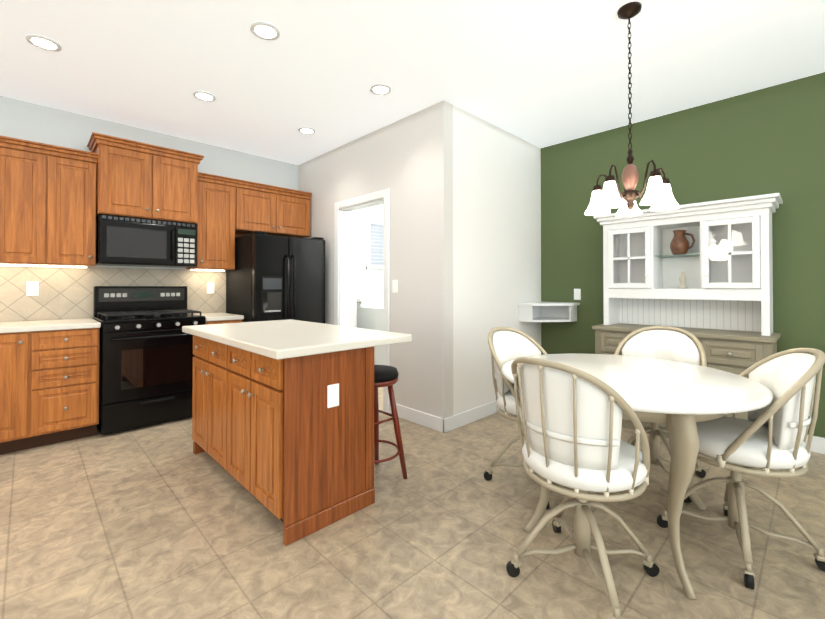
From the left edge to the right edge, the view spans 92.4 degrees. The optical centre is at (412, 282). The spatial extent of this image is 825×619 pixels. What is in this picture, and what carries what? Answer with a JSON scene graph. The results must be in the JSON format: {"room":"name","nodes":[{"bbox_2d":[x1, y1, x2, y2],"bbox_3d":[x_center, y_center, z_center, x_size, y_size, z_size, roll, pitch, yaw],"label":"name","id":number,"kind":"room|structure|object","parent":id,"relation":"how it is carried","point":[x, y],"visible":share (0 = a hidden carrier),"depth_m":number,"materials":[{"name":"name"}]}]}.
{"room":"kitchen","nodes":[
{"label":"kitchen","id":0,"kind":"room"},
{"bbox_2d":[0,96,383,297],"bbox_3d":[-3.071,-0.134,3.517,7.920,2.740,0.120,1,-1,-44],"label":"wall","id":1,"kind":"structure","parent":0,"point":[24,120],"depth_m":4.05,"materials":[{"name":"white paint"}]},
{"bbox_2d":[0,140,59,266],"bbox_3d":[-3.232,-0.596,3.029,0.734,0.904,0.338,1,-1,-44],"label":"upper cabinet","id":2,"kind":"object","parent":1,"relation":"attached to","point":[55,201],"depth_m":3.06,"materials":[{"name":"brown wood"}]},
{"bbox_2d":[60,152,96,267],"bbox_3d":[-2.919,-0.593,3.333,0.367,0.904,0.338,1,-1,-44],"label":"upper cabinet","id":3,"kind":"object","parent":1,"relation":"attached to","point":[78,216],"depth_m":3.26,"materials":[{"name":"brown wood"}]},
{"bbox_2d":[0,266,225,321],"bbox_3d":[-3.617,0.092,2.893,6.030,0.475,0.006,1,-1,-44],"label":"backsplash","id":4,"kind":"structure","parent":1,"relation":"attached to","point":[65,292],"depth_m":3.51,"materials":[{"name":"tile"}]},
{"bbox_2d":[26,281,38,295],"bbox_3d":[-3.182,0.054,3.310,0.075,0.120,0.006,1,-1,-44],"label":"light switch","id":5,"kind":"object","parent":4,"relation":"attached to","point":[32,288],"visible":1,"depth_m":3.31,"materials":[{"name":"white plastic"}]},
{"bbox_2d":[207,283,213,293],"bbox_3d":[-2.186,0.064,4.280,0.075,0.120,0.006,1,-1,-44],"label":"outlet","id":6,"kind":"object","parent":4,"relation":"attached to","point":[210,288],"visible":1,"depth_m":4.28,"materials":[{"name":"white plastic"}]},
{"bbox_2d":[92,136,199,223],"bbox_3d":[-2.488,-0.882,3.708,0.759,0.617,0.408,1,-1,-44],"label":"upper cabinet","id":7,"kind":"object","parent":1,"relation":"attached to","point":[133,180],"depth_m":3.53,"materials":[{"name":"brown wood"}]},
{"bbox_2d":[96,214,196,267],"bbox_3d":[-2.472,-0.360,3.687,0.750,0.415,0.452,1,-1,-44],"label":"microwave","id":8,"kind":"object","parent":7,"relation":"attached to","point":[130,241],"visible":1,"depth_m":3.52,"materials":[{"name":"black metal"}]},
{"bbox_2d":[186,176,235,270],"bbox_3d":[-2.102,-0.584,4.130,0.374,0.904,0.338,1,-1,-44],"label":"upper cabinet","id":9,"kind":"object","parent":1,"relation":"attached to","point":[216,230],"depth_m":4.01,"materials":[{"name":"brown wood"}]},
{"bbox_2d":[225,233,247,270],"bbox_3d":[-1.773,-0.339,4.695,0.880,0.425,0.008,1,-1,-44],"label":"wall","id":10,"kind":"structure","parent":1,"relation":"attached to","point":[237,235],"depth_m":4.49,"materials":[{"name":"paint"}]},
{"bbox_2d":[236,184,310,237],"bbox_3d":[-1.654,-0.792,4.570,0.880,0.479,0.338,1,-1,-44],"label":"upper cabinet","id":11,"kind":"object","parent":1,"relation":"attached to","point":[272,211],"depth_m":4.42,"materials":[{"name":"brown wood"}]},
{"bbox_2d":[366,218,383,268],"bbox_3d":[-0.483,-0.564,5.939,0.520,0.730,0.030,1,-1,-44],"label":"room window","id":12,"kind":"structure","parent":1,"relation":"in","point":[374,244],"depth_m":5.88,"materials":[{"name":"white paint"}]},
{"bbox_2d":[298,100,452,418],"bbox_3d":[-0.555,-0.127,4.175,0.120,2.740,2.450,1,-1,-44],"label":"wall","id":13,"kind":"structure","parent":0,"point":[407,161],"depth_m":3.52,"materials":[{"name":"white paint"}]},
{"bbox_2d":[349,212,362,327],"bbox_3d":[-0.705,0.229,4.797,0.540,2.020,0.594,1,-1,-44],"label":"laundry door","id":14,"kind":"structure","parent":13,"relation":"in","point":[353,301],"depth_m":4.43,"materials":[{"name":"white paint"}]},
{"bbox_2d":[334,189,389,412],"bbox_3d":[-0.492,0.179,4.107,0.156,2.125,0.920,1,-1,-44],"label":"door frame","id":15,"kind":"structure","parent":13,"relation":"attached to","point":[341,267],"depth_m":4.33,"materials":[{"name":"white paint"}]},
{"bbox_2d":[392,280,397,292],"bbox_3d":[-0.163,0.037,3.679,0.006,0.120,0.075,1,-1,-44],"label":"light switch","id":16,"kind":"object","parent":13,"relation":"attached to","point":[394,286],"visible":1,"depth_m":3.68,"materials":[{"name":"white plastic"}]},
{"bbox_2d":[389,402,440,431],"bbox_3d":[0.005,1.178,3.490,0.014,0.115,0.645,1,-1,-44],"label":"baseboard","id":17,"kind":"structure","parent":13,"relation":"attached to","point":[433,422],"depth_m":3.43,"materials":[{"name":"white paint"}]},
{"bbox_2d":[0,387,824,618],"bbox_3d":[-0.288,1.256,0.649,7.920,0.100,8.090,1,-1,-44],"label":"floor","id":18,"kind":"structure","parent":0,"point":[160,521],"depth_m":1.84,"materials":[{"name":"tile"}]},
{"bbox_2d":[0,329,31,454],"bbox_3d":[-3.175,0.793,2.881,0.548,0.872,0.608,1,-1,-44],"label":"base cabinet","id":19,"kind":"object","parent":18,"relation":"on","point":[15,345],"depth_m":2.81,"materials":[{"name":"brown wood"}]},
{"bbox_2d":[32,325,100,447],"bbox_3d":[-2.860,0.796,3.187,0.466,0.872,0.608,1,-1,-44],"label":"base cabinet","id":20,"kind":"object","parent":18,"relation":"on","point":[49,382],"depth_m":3.00,"materials":[{"name":"brown wood"}]},
{"bbox_2d":[0,318,99,332],"bbox_3d":[-3.692,0.332,2.375,2.810,0.040,0.618,1,-1,-44],"label":"countertop","id":21,"kind":"structure","parent":20,"relation":"on","point":[67,323],"depth_m":3.02,"materials":[{"name":"white stone"}]},
{"bbox_2d":[93,286,204,434],"bbox_3d":[-2.381,0.636,3.589,0.750,1.200,0.704,1,-1,-44],"label":"range","id":22,"kind":"object","parent":18,"relation":"on","point":[146,355],"visible":0.9,"depth_m":3.37,"materials":[{"name":"black metal"}]},
{"bbox_2d":[205,317,243,324],"bbox_3d":[-2.013,0.805,4.013,0.340,0.872,0.608,1,-1,-44],"label":"base cabinet","id":23,"kind":"object","parent":18,"relation":"on","point":[226,319],"depth_m":3.82,"materials":[{"name":"brown wood"}]},
{"bbox_2d":[195,313,243,320],"bbox_3d":[-2.009,0.349,4.015,0.350,0.040,0.618,1,-1,-44],"label":"countertop","id":24,"kind":"structure","parent":23,"relation":"on","point":[208,316],"depth_m":3.90,"materials":[{"name":"white stone"}]},
{"bbox_2d":[226,231,324,323],"bbox_3d":[-1.495,0.375,4.367,0.800,1.740,0.826,1,-1,-44],"label":"fridge","id":25,"kind":"object","parent":18,"relation":"on","point":[272,277],"visible":0.62,"depth_m":4.07,"materials":[{"name":"black metal"}]},
{"bbox_2d":[192,335,396,545],"bbox_3d":[-0.855,0.790,2.552,0.721,0.872,1.424,1,-1,-44],"label":"kitchen island","id":26,"kind":"object","parent":18,"relation":"on","point":[281,441],"depth_m":2.04,"materials":[{"name":"brown wood"}]},
{"bbox_2d":[182,319,411,358],"bbox_3d":[-0.826,0.333,2.586,0.840,0.044,1.500,1,-1,-44],"label":"island countertop","id":27,"kind":"structure","parent":26,"relation":"on","point":[275,339],"depth_m":2.24,"materials":[{"name":"white stone"}]},
{"bbox_2d":[327,383,338,407],"bbox_3d":[-0.403,0.578,2.013,0.070,0.115,0.006,1,-1,-44],"label":"outlet","id":28,"kind":"object","parent":26,"relation":"attached to","point":[333,395],"visible":1,"depth_m":2.01,"materials":[{"name":"white plastic"}]},
{"bbox_2d":[357,297,383,364],"bbox_3d":[-0.347,0.737,5.570,0.660,1.040,0.670,1,-1,-44],"label":"washer","id":29,"kind":"object","parent":18,"relation":"on","point":[370,311],"visible":0.15,"depth_m":5.35,"materials":[{"name":"white paint"}]},
{"bbox_2d":[374,365,407,478],"bbox_3d":[-0.244,0.880,2.477,0.336,0.694,0.336,1,-1,-44],"label":"stool","id":30,"kind":"object","parent":18,"relation":"on","point":[385,375],"visible":0.46,"depth_m":2.46,"materials":[{"name":"brown wood"}]},
{"bbox_2d":[484,327,549,508],"bbox_3d":[0.743,0.761,2.442,0.524,0.927,0.545,1,-1,-44],"label":"chair","id":31,"kind":"object","parent":18,"relation":"on","point":[507,344],"visible":0.42,"depth_m":2.44,"materials":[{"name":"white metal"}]},
{"bbox_2d":[506,357,658,618],"bbox_3d":[0.684,0.752,1.635,0.538,0.927,0.524,1,-1,-44],"label":"chair","id":32,"kind":"object","parent":18,"relation":"on","point":[571,418],"visible":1,"depth_m":1.47,"materials":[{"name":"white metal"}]},
{"bbox_2d":[501,353,773,598],"bbox_3d":[1.062,0.849,2.033,1.180,0.771,1.180,1,-1,-44],"label":"table","id":33,"kind":"object","parent":18,"relation":"on","point":[680,399],"visible":0.65,"depth_m":1.63,"materials":[{"name":"white wood"}]},
{"bbox_2d":[614,326,706,502],"bbox_3d":[1.541,0.762,2.508,0.538,0.927,0.523,1,-1,-44],"label":"chair","id":34,"kind":"object","parent":18,"relation":"on","point":[661,342],"visible":0.33,"depth_m":2.55,"materials":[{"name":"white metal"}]},
{"bbox_2d":[592,193,782,437],"bbox_3d":[2.180,0.310,3.247,0.496,1.845,1.250,1,-1,-44],"label":"hutch","id":35,"kind":"object","parent":18,"relation":"on","point":[720,307],"visible":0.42,"depth_m":3.23,"materials":[{"name":"white paint"}]},
{"bbox_2d":[670,230,694,254],"bbox_3d":[2.250,-0.331,3.294,0.136,0.205,0.177,1,-1,-44],"label":"pitcher","id":36,"kind":"object","parent":35,"relation":"in","point":[679,244],"visible":0.92,"depth_m":3.27,"materials":[{"name":"brown ceramic"}]},
{"bbox_2d":[678,271,687,288],"bbox_3d":[2.249,-0.023,3.291,0.068,0.150,0.066,1,-1,-44],"label":"figurine","id":37,"kind":"object","parent":35,"relation":"in","point":[682,279],"visible":1,"depth_m":3.28,"materials":[{"name":"beige ceramic"}]},
{"bbox_2d":[657,348,824,588],"bbox_3d":[1.494,0.755,1.827,0.614,0.927,0.614,1,-1,-44],"label":"chair","id":38,"kind":"object","parent":18,"relation":"on","point":[772,435],"visible":0.88,"depth_m":1.66,"materials":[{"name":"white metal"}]},
{"bbox_2d":[0,0,824,164],"bbox_3d":[-0.288,-1.584,0.679,7.920,0.100,8.090,1,-1,-44],"label":"ceiling","id":39,"kind":"structure","parent":0,"point":[542,73],"depth_m":2.71,"materials":[{"name":"white paint"}]},
{"bbox_2d":[26,34,61,51],"bbox_3d":[-2.327,-1.509,2.497,0.168,0.008,0.168,1,-1,-44],"label":"recessed light","id":40,"kind":"object","parent":39,"relation":"in","point":[42,42],"visible":1,"depth_m":2.49,"materials":[{"name":"white glass"}]},
{"bbox_2d":[193,91,215,101],"bbox_3d":[-1.682,-1.502,3.196,0.168,0.008,0.168,1,-1,-44],"label":"recessed light","id":41,"kind":"object","parent":39,"relation":"in","point":[204,96],"visible":1,"depth_m":3.19,"materials":[{"name":"white glass"}]},
{"bbox_2d":[250,22,279,39],"bbox_3d":[-0.886,-1.510,2.379,0.168,0.008,0.168,1,-1,-44],"label":"recessed light","id":42,"kind":"object","parent":39,"relation":"in","point":[264,30],"visible":1,"depth_m":2.38,"materials":[{"name":"white glass"}]},
{"bbox_2d":[298,127,314,133],"bbox_3d":[-1.043,-1.494,3.902,0.168,0.008,0.168,1,-1,-44],"label":"recessed light","id":43,"kind":"object","parent":39,"relation":"in","point":[305,130],"visible":0.98,"depth_m":3.90,"materials":[{"name":"white glass"}]},
{"bbox_2d":[370,84,390,94],"bbox_3d":[-0.247,-1.503,3.086,0.168,0.008,0.168,1,-1,-44],"label":"recessed light","id":44,"kind":"object","parent":39,"relation":"in","point":[380,89],"visible":1,"depth_m":3.09,"materials":[{"name":"white glass"}]},
{"bbox_2d":[585,2,679,216],"bbox_3d":[1.193,-0.955,2.201,0.473,1.124,0.458,1,-1,-44],"label":"chandelier","id":45,"kind":"object","parent":39,"relation":"hanging from","point":[658,196],"visible":1,"depth_m":2.15,"materials":[{"name":"white glass"}]},
{"bbox_2d":[453,105,540,414],"bbox_3d":[0.845,-0.130,3.913,1.520,2.740,0.120,1,-1,-44],"label":"wall","id":46,"kind":"structure","parent":0,"point":[496,224],"depth_m":3.69,"materials":[{"name":"white paint"}]},
{"bbox_2d":[441,400,501,432],"bbox_3d":[0.835,1.181,3.793,1.624,0.115,0.017,1,-1,-44],"label":"baseboard","id":47,"kind":"structure","parent":46,"relation":"attached to","point":[445,425],"depth_m":3.44,"materials":[{"name":"white paint"}]},
{"bbox_2d":[541,72,824,437],"bbox_3d":[2.546,-0.136,3.344,0.120,2.740,7.970,1,-1,-44],"label":"wall","id":48,"kind":"structure","parent":0,"point":[769,140],"depth_m":3.27,"materials":[{"name":"green paint"}]},
{"bbox_2d":[517,302,579,321],"bbox_3d":[1.402,0.306,4.063,0.500,0.190,0.430,1,-1,-44],"label":"corner shelf","id":49,"kind":"object","parent":48,"relation":"attached to","point":[547,311],"visible":1,"depth_m":4.06,"materials":[{"name":"white paint"}]},
{"bbox_2d":[574,289,580,299],"bbox_3d":[1.712,0.124,4.106,0.006,0.115,0.070,1,-1,-44],"label":"outlet","id":50,"kind":"object","parent":48,"relation":"attached to","point":[577,294],"visible":1,"depth_m":4.10,"materials":[{"name":"white plastic"}]},
{"bbox_2d":[806,435,824,453],"bbox_3d":[3.301,1.167,2.460,0.014,0.115,5.370,1,-1,-44],"label":"baseboard","id":51,"kind":"structure","parent":48,"relation":"attached to","point":[818,443],"depth_m":2.84,"materials":[{"name":"white paint"}]}
]}

